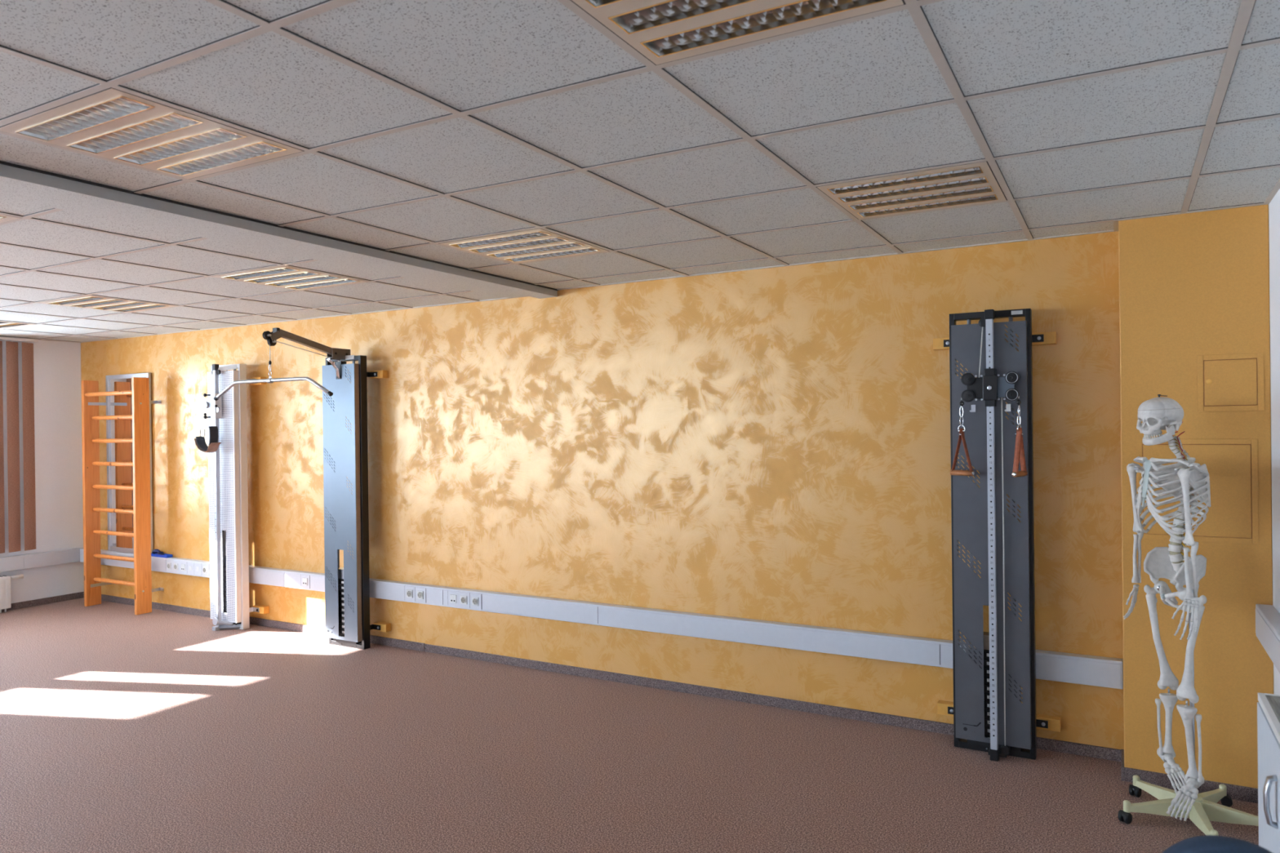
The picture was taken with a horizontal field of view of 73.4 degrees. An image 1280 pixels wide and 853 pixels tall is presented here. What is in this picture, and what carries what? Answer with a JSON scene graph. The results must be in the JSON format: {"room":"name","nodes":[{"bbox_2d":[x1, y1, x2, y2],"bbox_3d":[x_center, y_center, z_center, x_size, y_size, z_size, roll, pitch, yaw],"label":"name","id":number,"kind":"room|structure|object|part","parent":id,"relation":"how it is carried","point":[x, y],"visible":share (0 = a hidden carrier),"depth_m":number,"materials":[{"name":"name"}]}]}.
{"room":"care facility","nodes":[
{"label":"care facility","id":0,"kind":"room"},
{"bbox_2d":[0,339,84,603],"bbox_3d":[-7.991,0.256,4.125,0.300,2.900,9.900,-1,0,29],"label":"wall","id":1,"kind":"structure","parent":0,"point":[56,364],"depth_m":8.14,"materials":[{"name":"white paint"}]},
{"bbox_2d":[0,573,23,613],"bbox_3d":[-6.128,1.513,7.013,0.100,0.329,1.940,-1,0,29],"label":"radiator","id":2,"kind":"object","parent":1,"relation":"attached to","point":[5,580],"visible":1,"depth_m":7.70,"materials":[{"name":"white metal"}]},
{"bbox_2d":[0,547,79,572],"bbox_3d":[-7.762,1.276,4.142,0.062,0.130,9.537,-1,0,29],"label":"duct","id":3,"kind":"object","parent":1,"relation":"attached to","point":[22,562],"visible":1,"depth_m":7.98,"materials":[{"name":"grey plastic"}]},
{"bbox_2d":[1,591,83,611],"bbox_3d":[-7.767,1.674,4.177,0.012,0.058,9.588,-1,0,29],"label":"baseboard","id":4,"kind":"structure","parent":1,"relation":"attached to","point":[76,595],"depth_m":8.06,"materials":[{"name":"grey carpet"}]},
{"bbox_2d":[0,208,479,342],"bbox_3d":[-5.439,-0.809,2.859,5.410,0.004,9.600,-1,0,29],"label":"ceiling grid","id":5,"kind":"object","parent":1,"relation":"attached to","point":[29,216],"depth_m":5.18,"materials":[{"name":"metal"}]},
{"bbox_2d":[41,296,527,342],"bbox_3d":[-5.439,-0.808,2.859,5.410,0.005,9.600,-1,0,29],"label":"trim","id":6,"kind":"structure","parent":1,"relation":"attached to","point":[522,296],"depth_m":6.73,"materials":[{"name":"metal"}]},
{"bbox_2d":[0,197,506,342],"bbox_3d":[-5.570,-0.837,2.932,5.710,0.056,10.200,-1,0,29],"label":"ceiling","id":7,"kind":"structure","parent":0,"point":[27,233],"depth_m":5.13,"materials":[{"name":"tile"}]},
{"bbox_2d":[0,213,21,223],"bbox_3d":[-2.907,-0.888,3.355,0.604,0.106,0.604,-1,0,29],"label":"ceiling light","id":8,"kind":"object","parent":7,"relation":"attached to","point":[3,218],"visible":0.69,"depth_m":3.47,"materials":[{"name":"metal"}]},
{"bbox_2d":[0,320,34,328],"bbox_3d":[-5.249,-0.866,6.772,0.604,0.106,0.604,-1,0,29],"label":"ceiling light","id":9,"kind":"object","parent":7,"relation":"attached to","point":[2,324],"visible":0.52,"depth_m":6.91,"materials":[{"name":"metal"}]},
{"bbox_2d":[0,336,38,553],"bbox_3d":[-6.358,0.175,6.580,0.094,1.943,3.180,-1,0,29],"label":"vertical blind","id":10,"kind":"object","parent":7,"relation":"hanging from","point":[11,348],"visible":1,"depth_m":7.82,"materials":[{"name":"brown fabric"}]},
{"bbox_3d":[-6.370,-0.783,6.578,0.040,0.026,3.180,-1,0,29],"label":"head rail","id":11,"kind":"part","parent":10,"relation":"part of","materials":[{"name":"white metal"}]},
{"bbox_2d":[40,295,175,312],"bbox_3d":[-3.629,-0.884,5.864,0.604,0.106,0.604,-1,0,29],"label":"ceiling light","id":12,"kind":"object","parent":7,"relation":"attached to","point":[85,301],"visible":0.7,"depth_m":5.85,"materials":[{"name":"metal"}]},
{"bbox_2d":[213,266,367,290],"bbox_3d":[-2.009,-0.902,4.956,0.604,0.106,0.604,-1,0,29],"label":"ceiling light","id":13,"kind":"object","parent":7,"relation":"attached to","point":[284,277],"visible":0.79,"depth_m":4.94,"materials":[{"name":"metal"}]},
{"bbox_2d":[80,231,1124,749],"bbox_3d":[-1.273,0.221,6.208,9.985,3.000,0.300,-1,0,29],"label":"wall","id":14,"kind":"structure","parent":0,"point":[770,444],"depth_m":5.15,"materials":[{"name":"paint"}]},
{"bbox_2d":[81,377,164,614],"bbox_3d":[-4.731,0.615,7.839,0.850,2.090,0.237,-1,0,29],"label":"wall bars","id":15,"kind":"object","parent":14,"relation":"attached to","point":[140,392],"visible":1,"depth_m":7.75,"materials":[{"name":"orange wood"}]},
{"bbox_3d":[-5.107,0.619,7.992,0.036,2.090,0.136,-1,0,29],"label":"post","id":16,"kind":"part","parent":15,"relation":"part of","materials":[{"name":"orange wood"}]},
{"bbox_3d":[-4.413,0.611,7.603,0.036,2.090,0.136,-1,0,29],"label":"post","id":17,"kind":"part","parent":15,"relation":"part of","materials":[{"name":"orange wood"}]},
{"bbox_2d":[105,373,153,553],"bbox_3d":[-4.734,0.343,7.952,0.680,1.655,0.026,-1,0,29],"label":"wall mirror","id":18,"kind":"object","parent":14,"relation":"attached to","point":[121,405],"visible":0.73,"depth_m":8.01,"materials":[{"name":"metal"}]},
{"bbox_2d":[0,186,526,297],"bbox_3d":[-3.154,-0.833,1.567,0.160,0.004,9.580,-1,0,29],"label":"trim","id":19,"kind":"structure","parent":14,"relation":"attached to","point":[5,193],"depth_m":3.84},
{"bbox_2d":[0,164,557,298],"bbox_3d":[-2.984,-0.858,1.483,0.220,0.093,9.600,-1,0,29],"label":"ceiling beam","id":20,"kind":"structure","parent":14,"relation":"attached to","point":[11,177],"depth_m":3.60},
{"bbox_2d":[0,160,558,290],"bbox_3d":[-2.883,-0.856,1.427,0.014,0.007,9.600,-1,0,29],"label":"trim","id":21,"kind":"structure","parent":14,"relation":"attached to","point":[1,162],"depth_m":3.55,"materials":[{"name":"grey metal"}]},
{"bbox_2d":[78,547,1123,688],"bbox_3d":[-1.592,1.203,6.178,8.836,0.130,0.077,-1,0,29],"label":"duct","id":22,"kind":"object","parent":14,"relation":"attached to","point":[1077,668],"visible":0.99,"depth_m":5.11,"materials":[{"name":"grey plastic"}]},
{"bbox_2d":[151,549,172,558],"bbox_3d":[-4.299,1.135,7.700,0.260,0.066,0.057,-1,0,29],"label":"plastic tray","id":23,"kind":"object","parent":22,"relation":"on","point":[156,553],"visible":0.8,"depth_m":7.69,"materials":[{"name":"blue plastic"}]},
{"bbox_3d":[-4.156,1.231,7.584,0.100,0.104,0.003,-1,0,29],"label":"socket plate","id":24,"kind":"part","parent":22,"relation":"part of","materials":[{"name":"grey plastic"}]},
{"bbox_3d":[-4.069,1.230,7.535,0.100,0.104,0.003,-1,0,29],"label":"socket plate","id":25,"kind":"part","parent":22,"relation":"part of","materials":[{"name":"grey plastic"}]},
{"bbox_3d":[-3.982,1.229,7.486,0.100,0.104,0.003,-1,0,29],"label":"socket plate","id":26,"kind":"part","parent":22,"relation":"part of","materials":[{"name":"grey plastic"}]},
{"bbox_3d":[-3.892,1.228,7.436,0.100,0.104,0.003,-1,0,29],"label":"socket plate","id":27,"kind":"part","parent":22,"relation":"part of","materials":[{"name":"grey plastic"}]},
{"bbox_3d":[-3.803,1.227,7.386,0.100,0.104,0.003,-1,0,29],"label":"socket plate","id":28,"kind":"part","parent":22,"relation":"part of","materials":[{"name":"grey plastic"}]},
{"bbox_3d":[-3.713,1.226,7.336,0.100,0.104,0.003,-1,0,29],"label":"socket plate","id":29,"kind":"part","parent":22,"relation":"part of","materials":[{"name":"grey plastic"}]},
{"bbox_3d":[-2.621,1.214,6.724,0.100,0.104,0.003,-1,0,29],"label":"socket plate","id":30,"kind":"part","parent":22,"relation":"part of","materials":[{"name":"grey plastic"}]},
{"bbox_3d":[-1.657,1.204,6.184,0.100,0.104,0.003,-1,0,29],"label":"socket plate","id":31,"kind":"part","parent":22,"relation":"part of","materials":[{"name":"grey plastic"}]},
{"bbox_3d":[-1.567,1.203,6.133,0.100,0.104,0.003,-1,0,29],"label":"socket plate","id":32,"kind":"part","parent":22,"relation":"part of","materials":[{"name":"grey plastic"}]},
{"bbox_3d":[-1.299,1.200,5.983,0.100,0.104,0.003,-1,0,29],"label":"socket plate","id":33,"kind":"part","parent":22,"relation":"part of","materials":[{"name":"grey plastic"}]},
{"bbox_3d":[-1.216,1.199,5.937,0.100,0.104,0.003,-1,0,29],"label":"socket plate","id":34,"kind":"part","parent":22,"relation":"part of","materials":[{"name":"grey plastic"}]},
{"bbox_3d":[-1.127,1.198,5.886,0.100,0.104,0.003,-1,0,29],"label":"socket plate","id":35,"kind":"part","parent":22,"relation":"part of","materials":[{"name":"grey plastic"}]},
{"bbox_2d":[83,591,1121,761],"bbox_3d":[-1.571,1.596,6.208,8.838,0.058,0.012,-1,0,29],"label":"baseboard","id":36,"kind":"structure","parent":14,"relation":"attached to","point":[1092,751],"depth_m":5.20,"materials":[{"name":"grey carpet"}]},
{"bbox_2d":[0,597,1258,852],"bbox_3d":[-3.675,1.718,1.892,9.985,0.120,10.200,-1,0,29],"label":"floor","id":37,"kind":"structure","parent":0,"point":[122,731],"depth_m":4.09,"materials":[{"name":"brown carpet"}]},
{"bbox_2d":[202,364,269,631],"bbox_3d":[-3.312,0.569,7.000,0.498,2.150,0.250,-1,0,11],"label":"station","id":38,"kind":"object","parent":37,"relation":"on","point":[228,465],"visible":0.98,"depth_m":6.95,"materials":[{"name":"metal"}]},
{"bbox_2d":[194,406,221,452],"bbox_3d":[-3.482,0.026,6.910,0.225,0.367,0.090,-1,0,29],"label":"ankle cuff","id":39,"kind":"object","parent":38,"relation":"hanging from","point":[200,442],"visible":1,"depth_m":6.89,"materials":[{"name":"black fabric"}]},
{"bbox_3d":[-3.479,-0.064,6.908,0.187,0.187,0.004,-1,0,29],"label":"chain","id":40,"kind":"part","parent":39,"relation":"part of","materials":[{"name":"silver metal"}]},
{"bbox_3d":[-3.496,-0.171,6.963,0.080,0.115,0.024,-1,0,29],"label":"plate","id":41,"kind":"part","parent":38,"relation":"part of","materials":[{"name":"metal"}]},
{"bbox_3d":[-3.403,0.567,6.987,0.336,2.033,0.002,-1,0,29],"label":"panel","id":42,"kind":"part","parent":38,"relation":"part of","materials":[{"name":"white metal"}]},
{"bbox_3d":[-3.368,1.105,7.039,0.240,0.071,0.070,-1,0,29],"label":"carrier plate","id":43,"kind":"part","parent":38,"relation":"part of","materials":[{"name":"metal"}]},
{"bbox_3d":[-3.372,0.570,7.043,0.208,2.090,0.018,-1,0,29],"label":"guide rod","id":44,"kind":"part","parent":38,"relation":"part of","materials":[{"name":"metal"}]},
{"bbox_3d":[-3.366,0.570,7.053,0.370,2.150,0.064,-1,0,29],"label":"frame","id":45,"kind":"part","parent":38,"relation":"part of","materials":[{"name":"white metal"}]},
{"bbox_2d":[262,327,391,649],"bbox_3d":[-2.312,0.479,6.138,0.570,2.309,0.840,-1,0,29],"label":"station","id":46,"kind":"object","parent":37,"relation":"on","point":[345,453],"visible":1,"depth_m":6.29,"materials":[{"name":"black metal"}]},
{"bbox_2d":[213,360,333,400],"bbox_3d":[-2.503,-0.318,5.812,1.193,0.259,0.034,-1,0,29],"label":"bar","id":47,"kind":"object","parent":46,"relation":"hanging from","point":[269,380],"visible":1,"depth_m":5.80,"materials":[{"name":"silver metal"}]},
{"bbox_3d":[-2.174,1.152,6.371,0.240,0.037,0.070,-1,0,29],"label":"weight plate","id":48,"kind":"part","parent":46,"relation":"part of","materials":[{"name":"black metal"}]},
{"bbox_3d":[-2.173,1.234,6.371,0.240,0.037,0.070,-1,0,29],"label":"weight plate","id":49,"kind":"part","parent":46,"relation":"part of","materials":[{"name":"black metal"}]},
{"bbox_3d":[-2.210,0.557,6.319,0.336,2.026,0.002,-1,0,29],"label":"panel","id":50,"kind":"part","parent":46,"relation":"part of","materials":[{"name":"grey metal"}]},
{"bbox_3d":[-2.174,1.193,6.371,0.240,0.037,0.070,-1,0,29],"label":"weight plate","id":51,"kind":"part","parent":46,"relation":"part of","materials":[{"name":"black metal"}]},
{"bbox_3d":[-2.175,1.092,6.371,0.240,0.071,0.070,-1,0,29],"label":"carrier plate","id":52,"kind":"part","parent":46,"relation":"part of","materials":[{"name":"metal"}]},
{"bbox_3d":[-2.171,1.398,6.372,0.240,0.037,0.070,-1,0,29],"label":"weight plate","id":53,"kind":"part","parent":46,"relation":"part of","materials":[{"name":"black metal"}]},
{"bbox_3d":[-2.171,1.438,6.372,0.240,0.037,0.070,-1,0,29],"label":"weight plate","id":54,"kind":"part","parent":46,"relation":"part of","materials":[{"name":"black metal"}]},
{"bbox_3d":[-2.171,1.479,6.372,0.240,0.037,0.070,-1,0,29],"label":"weight plate","id":55,"kind":"part","parent":46,"relation":"part of","materials":[{"name":"black metal"}]},
{"bbox_3d":[-2.170,1.520,6.372,0.240,0.037,0.070,-1,0,29],"label":"weight plate","id":56,"kind":"part","parent":46,"relation":"part of","materials":[{"name":"black metal"}]},
{"bbox_3d":[-2.179,0.557,6.374,0.208,2.090,0.018,-1,0,29],"label":"guide rod","id":57,"kind":"part","parent":46,"relation":"part of","materials":[{"name":"metal"}]},
{"bbox_3d":[-2.173,1.275,6.371,0.240,0.037,0.070,-1,0,29],"label":"weight plate","id":58,"kind":"part","parent":46,"relation":"part of","materials":[{"name":"black metal"}]},
{"bbox_3d":[-2.172,1.316,6.371,0.240,0.037,0.070,-1,0,29],"label":"weight plate","id":59,"kind":"part","parent":46,"relation":"part of","materials":[{"name":"black metal"}]},
{"bbox_3d":[-2.172,1.357,6.371,0.240,0.037,0.070,-1,0,29],"label":"weight plate","id":60,"kind":"part","parent":46,"relation":"part of","materials":[{"name":"black metal"}]},
{"bbox_3d":[-2.174,0.557,6.383,0.370,2.150,0.060,-1,0,29],"label":"frame","id":61,"kind":"part","parent":46,"relation":"part of","materials":[{"name":"black metal"}]},
{"bbox_3d":[-2.135,-0.509,6.320,0.090,0.030,0.006,-1,0,29],"label":"rating plate","id":62,"kind":"part","parent":46,"relation":"part of","materials":[{"name":"white plastic"}]},
{"bbox_2d":[933,308,1061,761],"bbox_3d":[1.719,0.514,4.192,0.570,2.150,0.294,-1,0,29],"label":"station","id":63,"kind":"object","parent":37,"relation":"on","point":[987,709],"visible":1,"depth_m":4.11,"materials":[{"name":"black metal"}]},
{"bbox_2d":[950,405,974,475],"bbox_3d":[1.547,0.069,4.128,0.035,0.336,0.126,-1,0,-37],"label":"grip","id":64,"kind":"object","parent":63,"relation":"hanging from","point":[962,437],"visible":1,"depth_m":4.12,"materials":[{"name":"brown metal"}]},
{"bbox_3d":[1.609,-0.185,4.121,0.075,0.097,0.007,-1,0,29],"label":"pulley arm","id":65,"kind":"part","parent":63,"relation":"part of","materials":[{"name":"black metal"}]},
{"bbox_3d":[1.723,1.109,4.187,0.240,0.037,0.070,-1,0,29],"label":"weight plate","id":66,"kind":"part","parent":63,"relation":"part of","materials":[{"name":"black metal"}]},
{"bbox_3d":[1.723,1.150,4.187,0.240,0.037,0.070,-1,0,29],"label":"weight plate","id":67,"kind":"part","parent":63,"relation":"part of","materials":[{"name":"black metal"}]},
{"bbox_3d":[1.722,1.050,4.187,0.240,0.071,0.070,-1,0,29],"label":"carrier plate","id":68,"kind":"part","parent":63,"relation":"part of","materials":[{"name":"grey metal"}]},
{"bbox_3d":[1.726,1.355,4.188,0.240,0.037,0.070,-1,0,29],"label":"weight plate","id":69,"kind":"part","parent":63,"relation":"part of","materials":[{"name":"black metal"}]},
{"bbox_3d":[1.727,1.437,4.188,0.240,0.037,0.070,-1,0,29],"label":"weight plate","id":70,"kind":"part","parent":63,"relation":"part of","materials":[{"name":"black metal"}]},
{"bbox_3d":[1.727,1.478,4.188,0.240,0.037,0.070,-1,0,29],"label":"weight plate","id":71,"kind":"part","parent":63,"relation":"part of","materials":[{"name":"black metal"}]},
{"bbox_3d":[1.687,0.514,4.135,0.336,2.026,0.002,-1,0,29],"label":"panel","id":72,"kind":"part","parent":63,"relation":"part of","materials":[{"name":"grey metal"}]},
{"bbox_3d":[1.726,1.396,4.188,0.240,0.037,0.070,-1,0,29],"label":"weight plate","id":73,"kind":"part","parent":63,"relation":"part of","materials":[{"name":"black metal"}]},
{"bbox_3d":[1.718,0.514,4.191,0.208,2.090,0.018,-1,0,29],"label":"guide rod","id":74,"kind":"part","parent":63,"relation":"part of","materials":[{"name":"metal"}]},
{"bbox_3d":[1.728,1.519,4.188,0.240,0.037,0.070,-1,0,29],"label":"weight plate","id":75,"kind":"part","parent":63,"relation":"part of","materials":[{"name":"black metal"}]},
{"bbox_3d":[1.723,0.514,4.199,0.370,2.150,0.060,-1,0,29],"label":"frame","id":76,"kind":"part","parent":63,"relation":"part of","materials":[{"name":"black metal"}]},
{"bbox_3d":[1.724,1.191,4.188,0.240,0.037,0.070,-1,0,29],"label":"weight plate","id":77,"kind":"part","parent":63,"relation":"part of","materials":[{"name":"black metal"}]},
{"bbox_3d":[1.724,1.232,4.188,0.240,0.037,0.070,-1,0,29],"label":"weight plate","id":78,"kind":"part","parent":63,"relation":"part of","materials":[{"name":"black metal"}]},
{"bbox_3d":[1.725,1.273,4.188,0.240,0.037,0.070,-1,0,29],"label":"weight plate","id":79,"kind":"part","parent":63,"relation":"part of","materials":[{"name":"black metal"}]},
{"bbox_3d":[1.725,1.314,4.188,0.240,0.037,0.070,-1,0,29],"label":"weight plate","id":80,"kind":"part","parent":63,"relation":"part of","materials":[{"name":"black metal"}]},
{"bbox_3d":[1.727,-0.186,4.055,0.075,0.097,0.007,-1,0,29],"label":"pulley arm","id":81,"kind":"part","parent":63,"relation":"part of"},
{"bbox_3d":[1.804,-0.546,4.109,0.050,0.018,0.002,-1,0,29],"label":"rating plate","id":82,"kind":"part","parent":63,"relation":"part of","materials":[{"name":"white plastic"}]},
{"bbox_2d":[1012,404,1026,477],"bbox_3d":[1.769,0.067,4.003,0.126,0.336,0.035,-1,0,-45],"label":"grip","id":83,"kind":"object","parent":63,"relation":"hanging from","point":[1019,455],"visible":1,"depth_m":4.00,"materials":[{"name":"brown leather"}]},
{"bbox_2d":[1118,590,1258,835],"bbox_3d":[2.221,1.111,3.422,0.559,0.946,0.531,-1,0,29],"label":"stand","id":84,"kind":"object","parent":37,"relation":"on","point":[1206,809],"visible":0.56,"depth_m":3.43,"materials":[{"name":"beige plastic"}]},
{"bbox_3d":[2.168,1.527,3.586,0.044,0.070,0.245,-1,0,-19],"label":"stand leg","id":85,"kind":"part","parent":84,"relation":"part of","materials":[{"name":"beige plastic"}]},
{"bbox_3d":[2.065,1.528,3.445,0.245,0.070,0.044,-1,0,1],"label":"stand leg","id":86,"kind":"part","parent":84,"relation":"part of","materials":[{"name":"beige plastic"}]},
{"bbox_2d":[1123,394,1210,821],"bbox_3d":[2.145,0.686,3.470,0.246,1.634,0.427,-1,0,1],"label":"model","id":87,"kind":"object","parent":84,"relation":"attached to","point":[1177,480],"visible":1,"depth_m":3.43},
{"bbox_3d":[2.171,0.229,3.592,0.221,0.181,0.058,-1,0,29],"label":"shoulder blade","id":88,"kind":"part","parent":87,"relation":"part of","materials":[{"name":"plastic"}]},
{"bbox_3d":[2.174,0.231,3.342,0.218,0.178,0.057,-1,0,-28],"label":"shoulder blade","id":89,"kind":"part","parent":87,"relation":"part of","materials":[{"name":"plastic"}]},
{"bbox_3d":[2.170,1.527,3.296,0.044,0.070,0.245,-1,0,18],"label":"stand leg","id":90,"kind":"part","parent":84,"relation":"part of","materials":[{"name":"beige plastic"}]},
{"bbox_3d":[2.344,1.525,3.526,0.245,0.070,0.044,-1,0,-34],"label":"stand leg","id":91,"kind":"part","parent":84,"relation":"part of","materials":[{"name":"beige plastic"}]},
{"bbox_3d":[2.342,1.525,3.353,0.245,0.070,0.044,-1,0,35],"label":"stand leg","id":92,"kind":"part","parent":84,"relation":"part of","materials":[{"name":"beige plastic"}]},
{"bbox_2d":[1162,835,1272,852],"bbox_3d":[0.889,1.131,1.274,0.552,0.947,0.540,-1,0,29],"label":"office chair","id":93,"kind":"object","parent":37,"relation":"on","point":[1206,843],"visible":1,"depth_m":1.36,"materials":[{"name":"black fabric"}]},
{"bbox_2d":[1257,693,1279,852],"bbox_3d":[1.538,1.145,1.947,0.204,0.900,0.594,-1,0,29],"label":"base cabinet","id":94,"kind":"object","parent":37,"relation":"on","point":[1268,704],"visible":1,"depth_m":2.07,"materials":[{"name":"grey wood"}]},
{"bbox_3d":[1.443,0.857,1.964,0.028,0.121,0.024,-1,0,29],"label":"door handle","id":95,"kind":"part","parent":94,"relation":"part of","materials":[{"name":"metal"}]},
{"bbox_2d":[0,0,1279,288],"bbox_3d":[-1.119,-0.907,0.438,4.055,0.056,10.200,-1,0,29],"label":"ceiling","id":96,"kind":"structure","parent":0,"point":[463,55],"depth_m":2.46,"materials":[{"name":"tile"}]},
{"bbox_2d":[0,87,303,179],"bbox_3d":[-1.481,-0.925,2.626,0.604,0.106,0.604,-1,0,29],"label":"ceiling light","id":97,"kind":"object","parent":96,"relation":"attached to","point":[111,123],"visible":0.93,"depth_m":2.59,"materials":[{"name":"metal"}]},
{"bbox_2d":[438,228,608,263],"bbox_3d":[-0.565,-0.939,4.261,0.604,0.106,0.604,-1,0,29],"label":"ceiling light","id":98,"kind":"object","parent":96,"relation":"attached to","point":[537,244],"visible":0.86,"depth_m":4.24,"materials":[{"name":"metal"}]},
{"bbox_2d":[570,0,906,65],"bbox_3d":[0.154,-0.943,1.709,0.604,0.106,0.604,-1,0,29],"label":"ceiling light","id":99,"kind":"object","parent":96,"relation":"attached to","point":[661,31],"visible":1,"depth_m":1.89,"materials":[{"name":"metal"}]},
{"bbox_2d":[816,160,1007,219],"bbox_3d":[1.071,-0.957,3.345,0.604,0.106,0.604,-1,0,29],"label":"ceiling light","id":100,"kind":"object","parent":96,"relation":"attached to","point":[971,184],"visible":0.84,"depth_m":3.32,"materials":[{"name":"metal"}]},
{"bbox_2d":[1118,204,1273,788],"bbox_3d":[2.449,0.131,3.812,0.546,2.900,0.240,-1,0,29],"label":"wall pillar","id":101,"kind":"structure","parent":0,"point":[1191,285],"depth_m":3.69,"materials":[{"name":"paint"}]},
{"bbox_2d":[1121,749,1257,803],"bbox_3d":[2.455,1.550,3.807,0.559,0.062,0.240,-1,0,29],"label":"baseboard","id":102,"kind":"structure","parent":101,"relation":"attached to","point":[1239,793],"depth_m":3.73,"materials":[{"name":"grey carpet"}]},
{"bbox_2d":[1136,439,1258,544],"bbox_3d":[2.396,0.275,3.700,0.440,0.442,0.009,-1,0,29],"label":"access panel","id":103,"kind":"object","parent":101,"relation":"attached to","point":[1231,467],"visible":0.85,"depth_m":3.65,"materials":[{"name":"paint"}]},
{"bbox_2d":[1196,352,1264,411],"bbox_3d":[2.501,-0.186,3.637,0.234,0.242,0.009,-1,0,29],"label":"access panel","id":104,"kind":"object","parent":101,"relation":"attached to","point":[1230,384],"visible":1,"depth_m":3.63,"materials":[{"name":"paint"}]},
{"bbox_3d":[2.502,-0.186,3.639,0.184,0.192,0.003,-1,0,29],"label":"panel door","id":105,"kind":"part","parent":104,"relation":"part of","materials":[{"name":"paint"}]},
{"bbox_2d":[1268,188,1279,694],"bbox_3d":[0.458,0.163,-0.609,0.300,2.900,9.900,-1,0,29],"label":"wall","id":106,"kind":"structure","parent":0,"point":[1274,205],"depth_m":3.48,"materials":[{"name":"white paint"}]},
{"bbox_2d":[0,0,1279,285],"bbox_3d":[-1.250,-0.875,0.511,3.755,0.004,9.600,-1,0,29],"label":"ceiling grid","id":107,"kind":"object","parent":106,"relation":"attached to","point":[914,7],"depth_m":2.53,"materials":[{"name":"metal"}]},
{"bbox_2d":[556,178,1279,290],"bbox_3d":[-1.245,-0.875,0.508,3.743,0.005,9.600,-1,0,29],"label":"trim","id":108,"kind":"structure","parent":106,"relation":"attached to","point":[1277,187],"depth_m":4.36,"materials":[{"name":"metal"}]},
{"bbox_2d":[1255,604,1279,673],"bbox_3d":[0.322,0.847,-0.493,0.062,0.136,9.359,-1,0,29],"label":"duct","id":109,"kind":"object","parent":106,"relation":"attached to","point":[1267,617],"visible":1,"depth_m":3.32,"materials":[{"name":"grey plastic"}]}
]}

